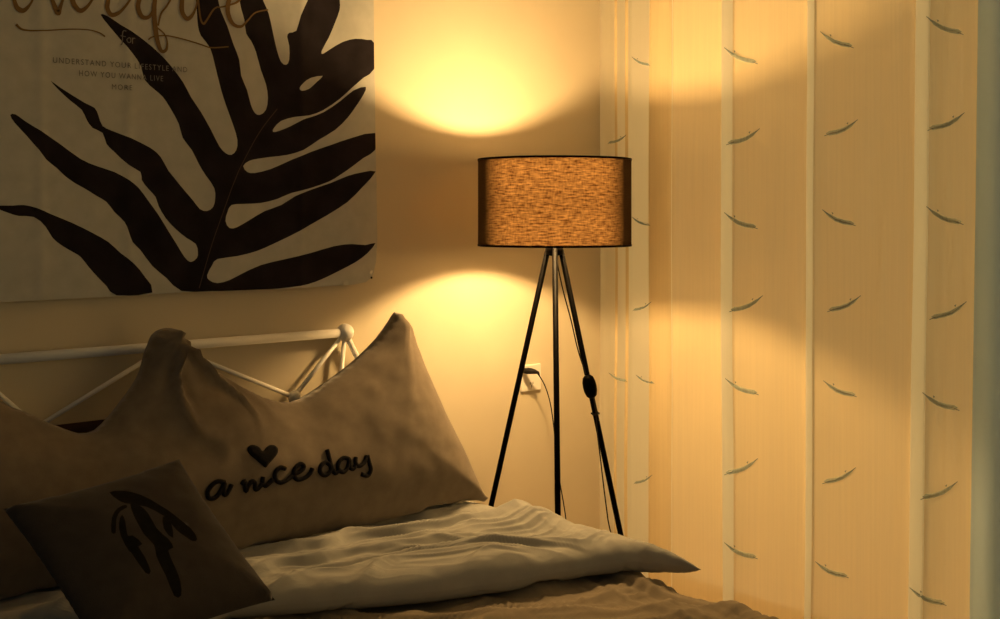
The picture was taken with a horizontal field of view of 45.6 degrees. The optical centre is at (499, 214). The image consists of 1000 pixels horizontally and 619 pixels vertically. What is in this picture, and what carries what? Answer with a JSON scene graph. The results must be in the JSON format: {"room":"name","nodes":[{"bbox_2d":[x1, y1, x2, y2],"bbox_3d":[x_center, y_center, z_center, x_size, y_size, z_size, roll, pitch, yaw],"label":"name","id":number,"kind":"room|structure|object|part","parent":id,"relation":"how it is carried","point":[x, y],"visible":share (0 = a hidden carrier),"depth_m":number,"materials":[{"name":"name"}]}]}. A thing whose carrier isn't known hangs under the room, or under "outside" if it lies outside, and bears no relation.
{"room":"bedroom","nodes":[
{"label":"bedroom","id":0,"kind":"room"},
{"bbox_2d":[0,0,599,528],"bbox_3d":[-1.178,0.030,2.849,4.600,2.600,0.120,0,0,-41],"label":"wall","id":1,"kind":"structure","parent":0,"point":[458,83],"depth_m":3.67,"materials":[{"name":"white paint"}]},
{"bbox_2d":[0,0,376,301],"bbox_3d":[-0.889,-0.438,2.998,1.421,1.304,0.013,0,0,-41],"label":"tapestry","id":2,"kind":"object","parent":1,"relation":"attached to","point":[147,147],"visible":1,"depth_m":3.07,"materials":[{"name":"fabric"}]},
{"bbox_2d":[520,363,540,391],"bbox_3d":[0.101,0.531,3.889,0.086,0.086,0.009,0,0,-41],"label":"wall outlet","id":3,"kind":"object","parent":1,"relation":"attached to","point":[530,382],"visible":0.83,"depth_m":3.89,"materials":[{"name":"white plastic"}]},
{"bbox_3d":[-0.036,1.370,1.552,4.600,0.080,3.576,0,0,-41],"label":"floor","id":4,"kind":"structure","parent":0,"visible":0},
{"bbox_2d":[0,324,358,422],"bbox_3d":[-0.213,0.819,2.314,1.640,1.022,1.956,0,0,-41],"label":"headboard","id":5,"kind":"object","parent":4,"relation":"on","point":[344,333],"visible":0.44,"depth_m":3.10,"materials":[{"name":"white metal"}]},
{"bbox_3d":[-1.155,0.417,2.753,0.176,0.175,0.012,0,0,-41],"label":"rod","id":6,"kind":"part","parent":5,"relation":"part of","materials":[{"name":"white metal"}]},
{"bbox_3d":[-0.969,0.417,2.918,0.336,0.177,0.012,0,0,-41],"label":"rod","id":7,"kind":"part","parent":5,"relation":"part of","materials":[{"name":"white metal"}]},
{"bbox_3d":[-0.830,0.334,3.040,1.037,0.025,0.025,0,0,-41],"label":"rail","id":8,"kind":"part","parent":5,"relation":"part of","materials":[{"name":"white metal"}]},
{"bbox_3d":[-0.706,0.417,3.150,0.376,0.177,0.012,0,0,-41],"label":"rod","id":9,"kind":"part","parent":5,"relation":"part of","materials":[{"name":"white metal"}]},
{"bbox_3d":[-0.503,0.417,3.328,0.176,0.175,0.012,0,0,-41],"label":"rod","id":10,"kind":"part","parent":5,"relation":"part of","materials":[{"name":"white metal"}]},
{"bbox_3d":[-0.461,0.582,3.365,0.068,0.497,0.013,0,0,-41],"label":"rod","id":11,"kind":"part","parent":5,"relation":"part of","materials":[{"name":"white metal"}]},
{"bbox_3d":[-0.441,0.334,3.383,0.051,0.051,0.051,0,0,-41],"label":"knob","id":12,"kind":"part","parent":5,"relation":"part of","materials":[{"name":"white metal"}]},
{"bbox_3d":[-0.342,0.567,3.470,0.278,0.474,0.017,0,0,-41],"label":"rod","id":13,"kind":"part","parent":5,"relation":"part of","materials":[{"name":"white metal"}]},
{"bbox_2d":[478,155,631,535],"bbox_3d":[0.162,0.584,3.517,0.564,1.492,0.622,0,0,-41],"label":"floor lamp","id":14,"kind":"object","parent":4,"relation":"on","point":[554,203],"visible":0.96,"depth_m":3.27,"materials":[{"name":"fabric"}]},
{"bbox_3d":[0.008,0.708,3.526,0.320,1.225,0.016,0,0,30],"label":"leg","id":15,"kind":"part","parent":14,"relation":"part of","materials":[{"name":"black metal"}]},
{"bbox_3d":[0.158,-0.036,3.440,0.443,0.246,0.443,0,0,-41],"label":"lamp shade","id":16,"kind":"part","parent":14,"relation":"part of","materials":[{"name":"fabric"}]},
{"bbox_3d":[0.158,0.708,3.267,0.016,1.225,0.320,0,0,0],"label":"leg","id":17,"kind":"part","parent":14,"relation":"part of","materials":[{"name":"black metal"}]},
{"bbox_3d":[0.203,0.291,3.458,0.117,0.352,0.018,0,0,-37],"label":"power cord","id":18,"kind":"part","parent":14,"relation":"part of","materials":[{"name":"black plastic"}]},
{"bbox_3d":[0.232,0.925,3.684,0.339,0.810,0.318,0,0,26],"label":"power cord","id":19,"kind":"part","parent":14,"relation":"part of","materials":[{"name":"black plastic"}]},
{"bbox_2d":[582,374,596,398],"bbox_3d":[0.263,0.503,3.489,0.044,0.070,0.041,0,0,-41],"label":"switch","id":20,"kind":"object","parent":14,"relation":"attached to","point":[588,382],"depth_m":3.47,"materials":[{"name":"black plastic"}]},
{"bbox_3d":[0.307,0.708,3.526,0.320,1.225,0.016,0,0,-30],"label":"leg","id":21,"kind":"part","parent":14,"relation":"part of","materials":[{"name":"black metal"}]},
{"bbox_3d":[-0.036,-1.310,1.552,4.600,0.080,3.576,0,0,-41],"label":"ceiling","id":22,"kind":"structure","parent":0,"visible":0},
{"bbox_2d":[599,0,977,618],"bbox_3d":[0.802,0.033,3.604,0.034,2.545,1.402,0,0,-41],"label":"sheer curtain","id":23,"kind":"object","parent":22,"relation":"hanging from","point":[787,317],"visible":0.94,"depth_m":3.52,"materials":[{"name":"white fabric"}]},
{"bbox_2d":[970,0,999,618],"bbox_3d":[1.497,0.035,2.730,0.062,2.550,0.908,0,0,-41],"label":"drape","id":24,"kind":"object","parent":22,"relation":"hanging from","point":[985,478],"visible":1,"depth_m":3.00,"materials":[{"name":"grey fabric"}]},
{"bbox_3d":[-0.192,0.963,2.274,1.480,0.126,1.865,0,0,-41],"label":"mattress","id":25,"kind":"object","parent":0,"visible":0},
{"bbox_2d":[0,499,778,618],"bbox_3d":[-0.167,0.934,2.276,1.630,0.381,1.920,0,0,-41],"label":"duvet","id":26,"kind":"object","parent":25,"relation":"on","point":[514,559],"visible":0.56,"depth_m":2.69,"materials":[{"name":"beige fabric"}]},
{"bbox_2d":[56,419,104,432],"bbox_3d":[-0.959,0.626,2.827,0.700,0.277,0.040,0,0,-41],"label":"bed pillow","id":27,"kind":"object","parent":26,"relation":"on","point":[79,427],"visible":0.02,"depth_m":2.80,"materials":[{"name":"brown fabric"}]},
{"bbox_2d":[3,459,274,618],"bbox_3d":[-0.691,0.647,2.305,0.301,0.254,0.405,0,0,36],"label":"square cushion","id":28,"kind":"object","parent":26,"relation":"on","point":[147,544],"visible":1,"depth_m":2.24,"materials":[{"name":"fabric"}]},
{"bbox_2d":[0,312,487,598],"bbox_3d":[-0.717,0.542,2.817,1.726,0.540,0.234,0,0,-41],"label":"cushion","id":29,"kind":"object","parent":26,"relation":"on","point":[376,441],"visible":0.91,"depth_m":2.85,"materials":[{"name":"beige fabric"}]}
]}

